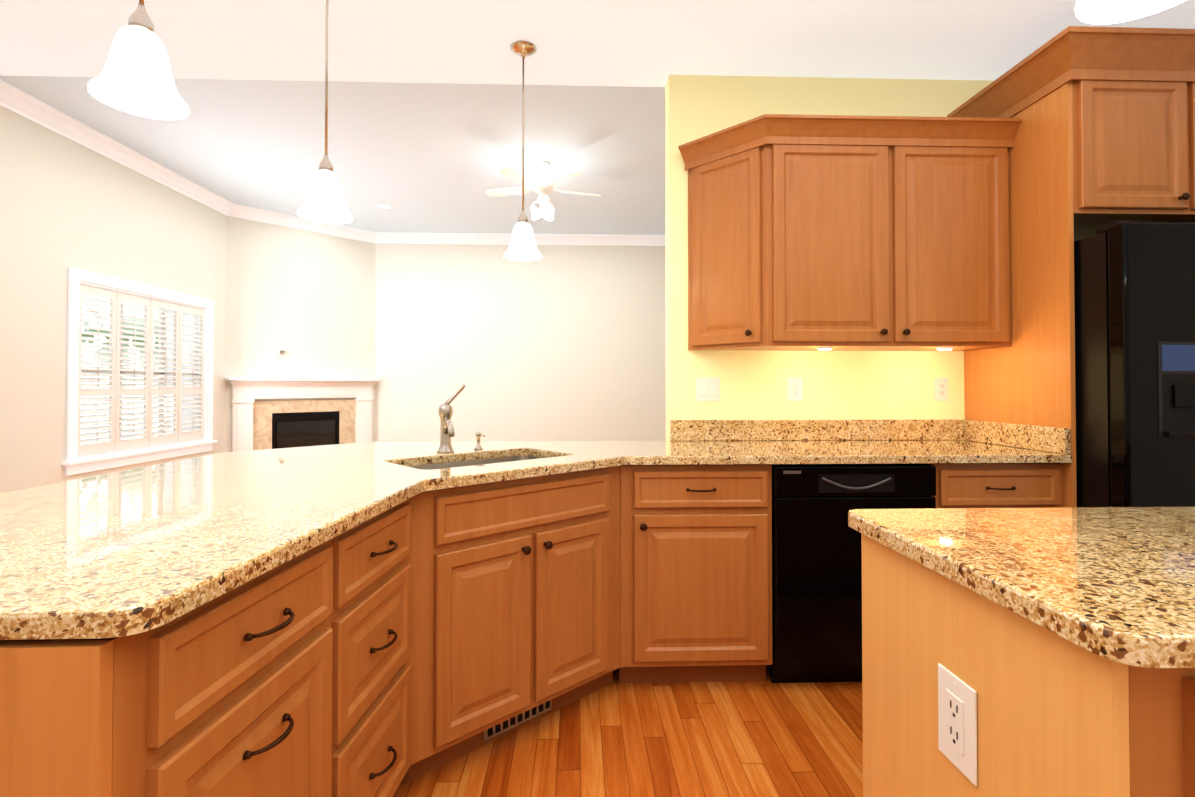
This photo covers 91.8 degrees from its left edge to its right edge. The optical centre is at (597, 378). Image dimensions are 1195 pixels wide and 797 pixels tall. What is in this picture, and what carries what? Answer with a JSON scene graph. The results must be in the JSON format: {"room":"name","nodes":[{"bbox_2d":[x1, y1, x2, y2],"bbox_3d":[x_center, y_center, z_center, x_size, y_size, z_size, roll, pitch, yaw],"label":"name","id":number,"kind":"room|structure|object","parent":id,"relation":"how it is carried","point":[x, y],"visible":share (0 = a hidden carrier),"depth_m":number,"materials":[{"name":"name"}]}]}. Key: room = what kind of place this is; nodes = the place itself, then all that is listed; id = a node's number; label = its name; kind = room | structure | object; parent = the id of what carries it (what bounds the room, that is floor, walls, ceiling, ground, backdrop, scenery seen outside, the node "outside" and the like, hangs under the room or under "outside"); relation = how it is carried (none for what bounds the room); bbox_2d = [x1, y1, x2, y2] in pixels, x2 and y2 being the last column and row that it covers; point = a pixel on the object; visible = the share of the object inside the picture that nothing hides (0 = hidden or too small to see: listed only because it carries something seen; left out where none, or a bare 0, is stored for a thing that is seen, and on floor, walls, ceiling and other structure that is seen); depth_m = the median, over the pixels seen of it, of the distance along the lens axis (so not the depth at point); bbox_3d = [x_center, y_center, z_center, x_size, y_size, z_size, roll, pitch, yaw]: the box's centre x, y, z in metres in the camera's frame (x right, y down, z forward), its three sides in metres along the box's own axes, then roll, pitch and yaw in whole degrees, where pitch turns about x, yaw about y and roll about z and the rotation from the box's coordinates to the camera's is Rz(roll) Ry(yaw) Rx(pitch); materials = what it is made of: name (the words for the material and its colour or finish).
{"room":"kitchen","nodes":[
{"label":"kitchen","id":0,"kind":"room"},
{"bbox_2d":[0,106,225,492],"bbox_3d":[-4.455,-0.498,2.167,0.120,3.420,10.250,0,-1,-2],"label":"wall","id":1,"kind":"structure","parent":0,"point":[65,203],"depth_m":4.83,"materials":[{"name":"white paint"}]},
{"bbox_2d":[62,267,217,475],"bbox_3d":[-4.551,-0.051,5.861,0.180,1.765,2.000,0,-1,-2],"label":"window shutters","id":2,"kind":"object","parent":1,"relation":"attached to","point":[84,458],"visible":0.98,"depth_m":5.66,"materials":[{"name":"white paint"}]},
{"bbox_2d":[224,216,375,451],"bbox_3d":[-3.955,-0.423,7.829,0.120,3.420,2.109,-1,-1,43],"label":"wall","id":3,"kind":"structure","parent":0,"point":[305,299],"depth_m":7.70,"materials":[{"name":"white paint"}]},
{"bbox_2d":[278,348,284,354],"bbox_3d":[-4.107,-0.357,7.533,0.059,0.080,0.080,-1,-1,43],"label":"outlet","id":4,"kind":"object","parent":3,"relation":"attached to","point":[281,351],"visible":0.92,"depth_m":7.52,"materials":[{"name":"white plastic"}]},
{"bbox_2d":[0,75,664,234],"bbox_3d":[-0.520,-2.218,5.936,8.600,0.120,5.930,0,-1,-2],"label":"ceiling","id":5,"kind":"structure","parent":0,"point":[427,157],"depth_m":5.37,"materials":[{"name":"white paint"}]},
{"bbox_2d":[378,204,391,208],"bbox_3d":[-2.634,-2.138,7.179,0.164,0.007,0.164,0,-1,-2],"label":"recessed light","id":6,"kind":"object","parent":5,"relation":"in","point":[385,206],"visible":1,"depth_m":7.18,"materials":[{"name":"white paint"}]},
{"bbox_2d":[486,160,599,220],"bbox_3d":[-0.553,-1.852,5.842,1.172,0.614,1.127,0,-1,-2],"label":"ceiling fan","id":7,"kind":"object","parent":5,"relation":"hanging from","point":[542,187],"visible":1,"depth_m":5.74,"materials":[{"name":"white"}]},
{"bbox_2d":[0,62,668,86],"bbox_3d":[-0.418,-1.913,2.908,8.600,0.810,0.120,0,-1,-2],"label":"header beam","id":8,"kind":"structure","parent":0,"point":[334,74],"depth_m":2.88,"materials":[{"name":"white paint"}]},
{"bbox_2d":[375,244,665,441],"bbox_3d":[0.162,-0.412,8.662,7.050,3.420,0.120,0,-1,-2],"label":"wall","id":9,"kind":"structure","parent":0,"point":[561,343],"depth_m":8.56,"materials":[{"name":"white paint"}]},
{"bbox_2d":[0,80,664,245],"bbox_3d":[-0.513,-2.093,5.727,8.000,0.135,5.745,0,-1,-2],"label":"crown molding","id":10,"kind":"structure","parent":9,"relation":"attached to","point":[24,104],"depth_m":7.03,"materials":[{"name":"white paint"}]},
{"bbox_2d":[383,380,387,387],"bbox_3d":[-3.109,0.075,8.479,0.072,0.116,0.009,0,-1,-2],"label":"light switch","id":11,"kind":"object","parent":9,"relation":"attached to","point":[385,383],"visible":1,"depth_m":8.48,"materials":[{"name":"white plastic"}]},
{"bbox_2d":[0,0,1194,80],"bbox_3d":[-0.320,-1.606,0.021,8.600,0.120,5.650,0,-1,-2],"label":"ceiling","id":12,"kind":"structure","parent":0,"point":[992,40],"depth_m":2.54,"materials":[{"name":"white paint"}]},
{"bbox_2d":[87,0,189,119],"bbox_3d":[-0.987,-1.065,1.257,0.174,0.929,0.174,0,-1,-2],"label":"pendant light","id":13,"kind":"object","parent":12,"relation":"hanging from","point":[135,76],"visible":1,"depth_m":1.24,"materials":[{"name":"white glass"}]},
{"bbox_2d":[297,0,352,223],"bbox_3d":[-0.921,-1.035,1.969,0.174,0.969,0.174,0,-1,-2],"label":"pendant light","id":14,"kind":"object","parent":12,"relation":"hanging from","point":[324,202],"visible":1,"depth_m":1.95,"materials":[{"name":"white glass"}]},
{"bbox_2d":[504,40,541,260],"bbox_3d":[-0.339,-1.034,2.639,0.174,0.954,0.174,0,-1,-2],"label":"pendant light","id":15,"kind":"object","parent":12,"relation":"hanging from","point":[522,246],"visible":1,"depth_m":2.62,"materials":[{"name":"white glass"}]},
{"bbox_2d":[1074,0,1184,23],"bbox_3d":[0.827,-1.060,0.873,0.174,0.949,0.174,0,-1,-2],"label":"pendant light","id":16,"kind":"object","parent":12,"relation":"hanging from","point":[1101,11],"visible":1,"depth_m":0.94,"materials":[{"name":"glass"}]},
{"bbox_2d":[393,665,862,796],"bbox_3d":[-0.422,1.274,3.006,8.600,0.100,11.700,0,-1,-2],"label":"floor","id":17,"kind":"structure","parent":0,"point":[766,738],"depth_m":1.89,"materials":[{"name":"brown wood"}]},
{"bbox_2d":[0,497,411,796],"bbox_3d":[-0.841,0.761,1.159,0.638,0.876,0.978,0,-1,-2],"label":"base cabinet","id":18,"kind":"object","parent":17,"relation":"on","point":[386,653],"depth_m":0.93,"materials":[{"name":"brown wood"}]},
{"bbox_2d":[0,475,427,639],"bbox_3d":[-0.987,0.300,1.406,1.001,0.032,1.470,0,-1,-2],"label":"countertop","id":19,"kind":"structure","parent":18,"relation":"on","point":[128,552],"depth_m":1.02,"materials":[{"name":"beige stone"}]},
{"bbox_2d":[81,419,1071,490],"bbox_3d":[0.169,0.260,2.239,3.370,0.134,1.195,0,-1,-2],"label":"countertop","id":20,"kind":"structure","parent":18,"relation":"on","point":[873,441],"depth_m":2.35,"materials":[{"name":"beige stone"}]},
{"bbox_2d":[437,384,464,452],"bbox_3d":[-0.592,0.157,2.271,0.111,0.276,0.229,0,-1,-2],"label":"kitchen faucet","id":21,"kind":"object","parent":20,"relation":"on","point":[445,411],"visible":1,"depth_m":2.33,"materials":[{"name":"silver metal"}]},
{"bbox_2d":[474,432,484,449],"bbox_3d":[-0.496,0.261,2.439,0.052,0.073,0.056,0,-1,-2],"label":"soap dispenser","id":22,"kind":"object","parent":20,"relation":"on","point":[478,436],"visible":1,"depth_m":2.44,"materials":[{"name":"silver metal"}]},
{"bbox_2d":[408,455,569,491],"bbox_3d":[-0.432,0.433,2.177,0.694,0.210,0.404,1,-1,-43],"label":"undermount sink","id":23,"kind":"object","parent":20,"relation":"in","point":[470,462],"visible":0.02,"depth_m":2.34,"materials":[{"name":"silver metal"}]},
{"bbox_2d":[225,377,380,451],"bbox_3d":[-3.842,0.635,7.710,0.182,1.300,1.900,-1,-1,43],"label":"fireplace mantel","id":24,"kind":"object","parent":17,"relation":"on","point":[259,425],"visible":0.56,"depth_m":7.66,"materials":[{"name":"white wood"}]},
{"bbox_2d":[412,466,620,780],"bbox_3d":[-0.553,0.775,2.231,1.285,0.876,1.146,0,-1,-2],"label":"base cabinet","id":25,"kind":"object","parent":17,"relation":"on","point":[516,584],"depth_m":1.88,"materials":[{"name":"brown wood"}]},
{"bbox_2d":[618,464,771,682],"bbox_3d":[0.376,0.779,2.533,0.592,0.876,0.606,0,-1,-2],"label":"base cabinet","id":26,"kind":"object","parent":17,"relation":"on","point":[696,573],"depth_m":2.24,"materials":[{"name":"brown wood"}]},
{"bbox_2d":[770,463,935,682],"bbox_3d":[0.996,0.781,2.538,0.635,0.872,0.606,0,-1,-2],"label":"dishwasher","id":27,"kind":"object","parent":17,"relation":"on","point":[816,589],"visible":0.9,"depth_m":2.24,"materials":[{"name":"black"}]},
{"bbox_2d":[923,463,1062,507],"bbox_3d":[1.581,0.780,2.574,0.525,0.876,0.606,0,-1,-2],"label":"base cabinet","id":28,"kind":"object","parent":17,"relation":"on","point":[958,485],"depth_m":2.28,"materials":[{"name":"brown wood"}]},
{"bbox_2d":[861,533,1194,796],"bbox_3d":[0.827,0.758,0.931,0.517,0.876,0.595,0,-1,-2],"label":"base cabinet","id":29,"kind":"object","parent":17,"relation":"on","point":[1058,716],"visible":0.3,"depth_m":0.80,"materials":[{"name":"brown wood"}]},
{"bbox_2d":[938,663,976,785],"bbox_3d":[0.566,0.541,0.913,0.007,0.142,0.090,0,-1,-2],"label":"outlet","id":30,"kind":"object","parent":29,"relation":"attached to","point":[957,720],"visible":1,"depth_m":0.91,"materials":[{"name":"white plastic"}]},
{"bbox_2d":[848,507,1194,667],"bbox_3d":[1.341,0.294,0.963,1.595,0.032,0.650,0,-1,-2],"label":"countertop","id":31,"kind":"structure","parent":29,"relation":"on","point":[1116,584],"depth_m":0.87,"materials":[{"name":"stone"}]},
{"bbox_2d":[947,26,1194,507],"bbox_3d":[2.331,-0.057,2.553,1.120,2.548,0.720,0,-1,-2],"label":"tall cabinet","id":32,"kind":"object","parent":17,"relation":"on","point":[1105,133],"visible":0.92,"depth_m":2.30,"materials":[{"name":"brown wood"}]},
{"bbox_2d":[1074,221,1194,506],"bbox_3d":[2.334,0.320,2.449,0.908,1.792,0.867,0,-1,-2],"label":"refrigerator","id":33,"kind":"object","parent":17,"relation":"on","point":[1134,289],"visible":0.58,"depth_m":2.08,"materials":[{"name":"black metal"}]},
{"bbox_2d":[665,75,992,440],"bbox_3d":[2.026,-0.142,2.968,3.350,2.730,0.120,0,-1,-2],"label":"wall","id":34,"kind":"structure","parent":0,"point":[853,385],"depth_m":2.88,"materials":[{"name":"yellow paint"}]},
{"bbox_2d":[696,378,719,400],"bbox_3d":[0.544,0.051,2.850,0.118,0.116,0.009,0,-1,-2],"label":"light switch","id":35,"kind":"object","parent":34,"relation":"attached to","point":[707,389],"visible":1,"depth_m":2.85,"materials":[{"name":"white plastic"}]},
{"bbox_2d":[686,134,765,349],"bbox_3d":[0.598,-0.600,2.704,0.292,0.914,0.316,0,-1,-2],"label":"upper cabinet","id":36,"kind":"object","parent":34,"relation":"attached to","point":[727,172],"depth_m":2.68,"materials":[{"name":"brown wood"}]},
{"bbox_2d":[686,118,765,157],"bbox_3d":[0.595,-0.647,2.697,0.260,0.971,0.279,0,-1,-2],"label":"crown molding","id":37,"kind":"structure","parent":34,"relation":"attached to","point":[755,125],"depth_m":2.56,"materials":[{"name":"brown wood"}]},
{"bbox_2d":[788,378,801,400],"bbox_3d":[0.979,0.051,2.866,0.072,0.116,0.007,0,-1,-2],"label":"outlet","id":38,"kind":"object","parent":34,"relation":"attached to","point":[794,389],"visible":1,"depth_m":2.86,"materials":[{"name":"white plastic"}]},
{"bbox_2d":[766,134,1013,350],"bbox_3d":[1.291,-0.600,2.717,1.094,0.914,0.336,0,-1,-2],"label":"upper cabinet","id":39,"kind":"object","parent":34,"relation":"attached to","point":[841,233],"depth_m":2.55,"materials":[{"name":"brown wood"}]},
{"bbox_2d":[934,378,948,400],"bbox_3d":[1.718,0.052,2.891,0.072,0.116,0.007,0,-1,-2],"label":"outlet","id":40,"kind":"object","parent":34,"relation":"attached to","point":[941,390],"visible":1,"depth_m":2.89,"materials":[{"name":"white plastic"}]},
{"label":"outside","id":41,"kind":"structure","parent":0,"visible":0},
{"bbox_2d":[81,294,165,438],"bbox_3d":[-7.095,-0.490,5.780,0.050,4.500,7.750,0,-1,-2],"label":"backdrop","id":42,"kind":"structure","parent":41,"point":[102,314],"depth_m":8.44,"materials":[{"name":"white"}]},
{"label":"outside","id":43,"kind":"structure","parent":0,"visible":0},
{"bbox_2d":[80,395,172,444],"bbox_3d":[-5.770,0.545,5.811,2.100,0.830,4.750,0,-1,-2],"label":"deck railing","id":44,"kind":"object","parent":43,"point":[122,417],"depth_m":7.16,"materials":[{"name":"white wood"}]}
]}

